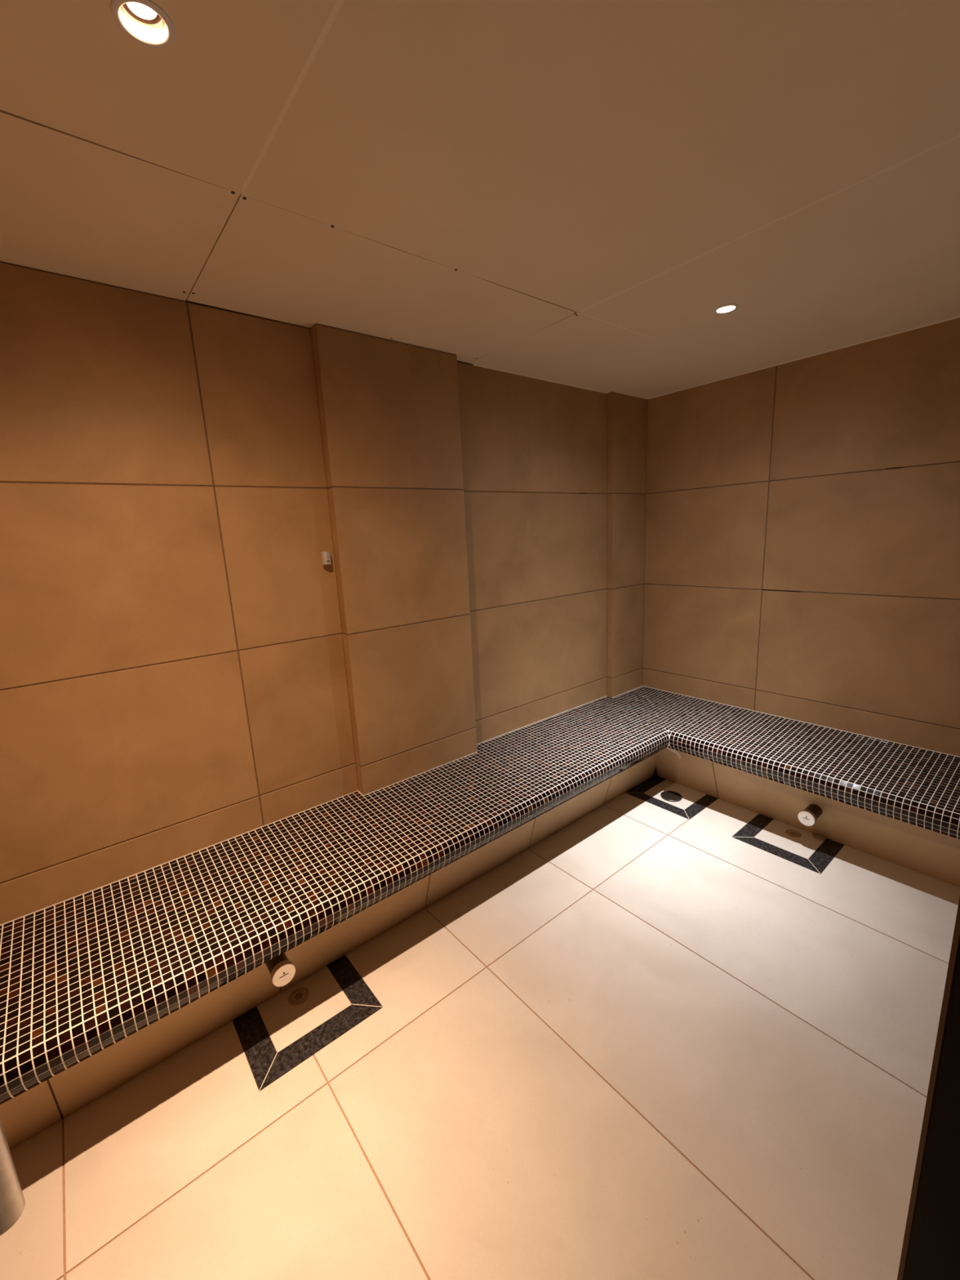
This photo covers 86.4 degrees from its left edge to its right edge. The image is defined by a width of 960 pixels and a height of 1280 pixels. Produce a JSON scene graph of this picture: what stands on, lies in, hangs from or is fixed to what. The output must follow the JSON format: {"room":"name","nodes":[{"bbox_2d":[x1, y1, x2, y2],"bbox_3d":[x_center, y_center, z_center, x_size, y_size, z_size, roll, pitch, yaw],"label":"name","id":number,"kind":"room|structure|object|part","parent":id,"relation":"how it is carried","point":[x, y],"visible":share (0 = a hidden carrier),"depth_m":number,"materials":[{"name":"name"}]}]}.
{"room":"spa","nodes":[
{"label":"spa","id":0,"kind":"room"},
{"bbox_2d":[0,261,647,925],"bbox_3d":[-0.334,-0.095,2.466,3.960,2.384,0.222,-12,15,-38],"label":"wall","id":1,"kind":"structure","parent":0,"point":[184,670],"depth_m":1.94,"materials":[{"name":"brown tile"}]},
{"bbox_2d":[320,551,331,564],"bbox_3d":[-0.628,-0.335,2.086,0.035,0.053,0.040,-12,15,-38],"label":"wall sensor","id":2,"kind":"object","parent":1,"relation":"attached to","point":[326,555],"visible":1,"depth_m":2.07,"materials":[{"name":"plastic"}]},
{"bbox_2d":[0,0,959,399],"bbox_3d":[0.203,-1.173,1.379,4.110,0.125,2.287,-12,15,-38],"label":"ceiling","id":3,"kind":"structure","parent":0,"point":[571,193],"depth_m":1.14,"materials":[{"name":"beige paint"}]},
{"bbox_3d":[-1.227,-0.991,1.083,1.179,0.012,0.672,-12,15,-38],"label":"panel","id":4,"kind":"part","parent":3,"relation":"part of","materials":[{"name":"paint"}]},
{"bbox_2d":[110,0,175,48],"bbox_3d":[-0.522,-0.979,0.787,0.085,0.048,0.085,-12,15,-38],"label":"recessed light","id":5,"kind":"object","parent":3,"relation":"in","point":[144,21],"visible":0.99,"depth_m":0.80,"materials":[{"name":"white metal"}]},
{"bbox_3d":[-0.522,-0.981,0.787,0.042,0.011,0.042,-12,15,-38],"label":"bulb","id":6,"kind":"part","parent":5,"relation":"part of","materials":[{"name":"white glass"}]},
{"bbox_3d":[-0.549,-0.855,0.269,1.181,0.012,1.465,-12,15,-38],"label":"panel","id":7,"kind":"part","parent":3,"relation":"part of","materials":[{"name":"paint"}]},
{"bbox_3d":[-0.305,-1.187,1.815,1.201,0.012,0.669,-12,15,-38],"label":"panel","id":8,"kind":"part","parent":3,"relation":"part of","materials":[{"name":"paint"}]},
{"bbox_3d":[0.371,-1.050,1.000,1.202,0.012,1.465,-12,15,-38],"label":"panel","id":9,"kind":"part","parent":3,"relation":"part of","materials":[{"name":"paint"}]},
{"bbox_3d":[0.709,-1.403,2.622,1.427,0.012,0.672,-12,15,-38],"label":"panel","id":10,"kind":"part","parent":3,"relation":"part of","materials":[{"name":"paint"}]},
{"bbox_2d":[713,303,738,313],"bbox_3d":[0.942,-1.290,1.953,0.085,0.048,0.085,-12,15,-38],"label":"recessed light","id":11,"kind":"object","parent":3,"relation":"in","point":[728,308],"visible":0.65,"depth_m":1.97,"materials":[{"name":"white"}]},
{"bbox_3d":[1.386,-1.266,1.807,1.427,0.012,1.465,-12,15,-38],"label":"panel","id":12,"kind":"part","parent":3,"relation":"part of","materials":[{"name":"paint"}]},
{"bbox_2d":[0,774,959,1279],"bbox_3d":[0.473,1.304,1.702,4.110,0.120,2.767,-12,15,-38],"label":"floor","id":13,"kind":"structure","parent":0,"point":[648,1041],"depth_m":1.46,"materials":[{"name":"beige tile"}]},
{"bbox_2d":[288,986,309,1005],"bbox_3d":[-0.646,1.270,1.823,0.072,0.004,0.072,-12,15,-38],"label":"floor drain","id":14,"kind":"object","parent":13,"relation":"on","point":[298,996],"visible":1,"depth_m":1.82,"materials":[{"name":"metal"}]},
{"bbox_2d":[232,955,382,1091],"bbox_3d":[-0.611,1.283,1.780,0.413,0.011,0.369,-12,15,-38],"label":"granite surround","id":15,"kind":"object","parent":13,"relation":"on","point":[267,1065],"visible":0.86,"depth_m":1.69,"materials":[{"name":"black stone"}]},
{"bbox_2d":[0,686,959,1149],"bbox_3d":[0.317,0.991,1.815,3.810,0.460,2.017,-12,15,-38],"label":"tiled bench","id":16,"kind":"object","parent":13,"relation":"on","point":[99,988],"visible":1,"depth_m":1.98,"materials":[{"name":"black tile"}]},
{"bbox_2d":[265,952,295,986],"bbox_3d":[-0.667,1.073,1.690,0.073,0.073,0.116,-12,15,-38],"label":"outlet","id":17,"kind":"object","parent":16,"relation":"attached to","point":[282,971],"visible":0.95,"depth_m":1.65,"materials":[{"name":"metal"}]},
{"bbox_3d":[-0.631,1.080,1.647,0.073,0.073,0.003,-12,15,-38],"label":"plate","id":18,"kind":"part","parent":17,"relation":"part of","materials":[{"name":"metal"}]},
{"bbox_2d":[797,804,822,826],"bbox_3d":[1.624,0.852,2.506,0.128,0.073,0.073,-12,15,-38],"label":"outlet","id":19,"kind":"object","parent":16,"relation":"attached to","point":[808,816],"visible":1,"depth_m":2.48,"materials":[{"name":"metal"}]},
{"bbox_3d":[1.576,0.862,2.468,0.003,0.073,0.073,-12,15,-38],"label":"plate","id":20,"kind":"part","parent":19,"relation":"part of","materials":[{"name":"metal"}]},
{"bbox_2d":[0,896,959,1279],"bbox_3d":[-0.096,0.452,0.508,0.876,2.084,0.942,-12,15,-38],"label":"door","id":21,"kind":"structure","parent":13,"relation":"on","point":[931,1248],"depth_m":0.53,"materials":[{"name":"black"}]},
{"bbox_3d":[-0.633,0.379,0.584,0.043,0.753,0.043,-12,15,-38],"label":"handle","id":22,"kind":"part","parent":21,"relation":"part of","materials":[{"name":"metal"}]},
{"bbox_2d":[660,791,682,801],"bbox_3d":[1.138,0.930,3.041,0.120,0.010,0.120,-12,15,-38],"label":"floor drain","id":23,"kind":"object","parent":13,"relation":"on","point":[670,796],"visible":1,"depth_m":3.04,"materials":[{"name":"black metal"}]},
{"bbox_2d":[625,774,718,819],"bbox_3d":[1.165,0.929,3.078,0.390,0.011,0.418,-12,15,-38],"label":"granite surround","id":24,"kind":"object","parent":13,"relation":"on","point":[637,791],"visible":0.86,"depth_m":2.99,"materials":[{"name":"black stone"}]},
{"bbox_2d":[732,813,844,874],"bbox_3d":[1.570,1.010,2.593,0.387,0.011,0.400,-12,15,-38],"label":"granite surround","id":25,"kind":"object","parent":13,"relation":"on","point":[820,859],"visible":0.86,"depth_m":2.51,"materials":[{"name":"black stone"}]},
{"bbox_2d":[785,829,801,837],"bbox_3d":[1.613,0.995,2.629,0.072,0.004,0.072,-12,15,-38],"label":"floor drain","id":26,"kind":"object","parent":13,"relation":"on","point":[792,833],"visible":1,"depth_m":2.63,"materials":[{"name":"metal"}]},
{"bbox_2d":[642,317,959,757],"bbox_3d":[1.851,-0.264,2.772,0.154,2.384,2.093,-12,15,-38],"label":"wall","id":27,"kind":"structure","parent":0,"point":[802,563],"depth_m":2.68,"materials":[{"name":"brown tile"}]}
]}

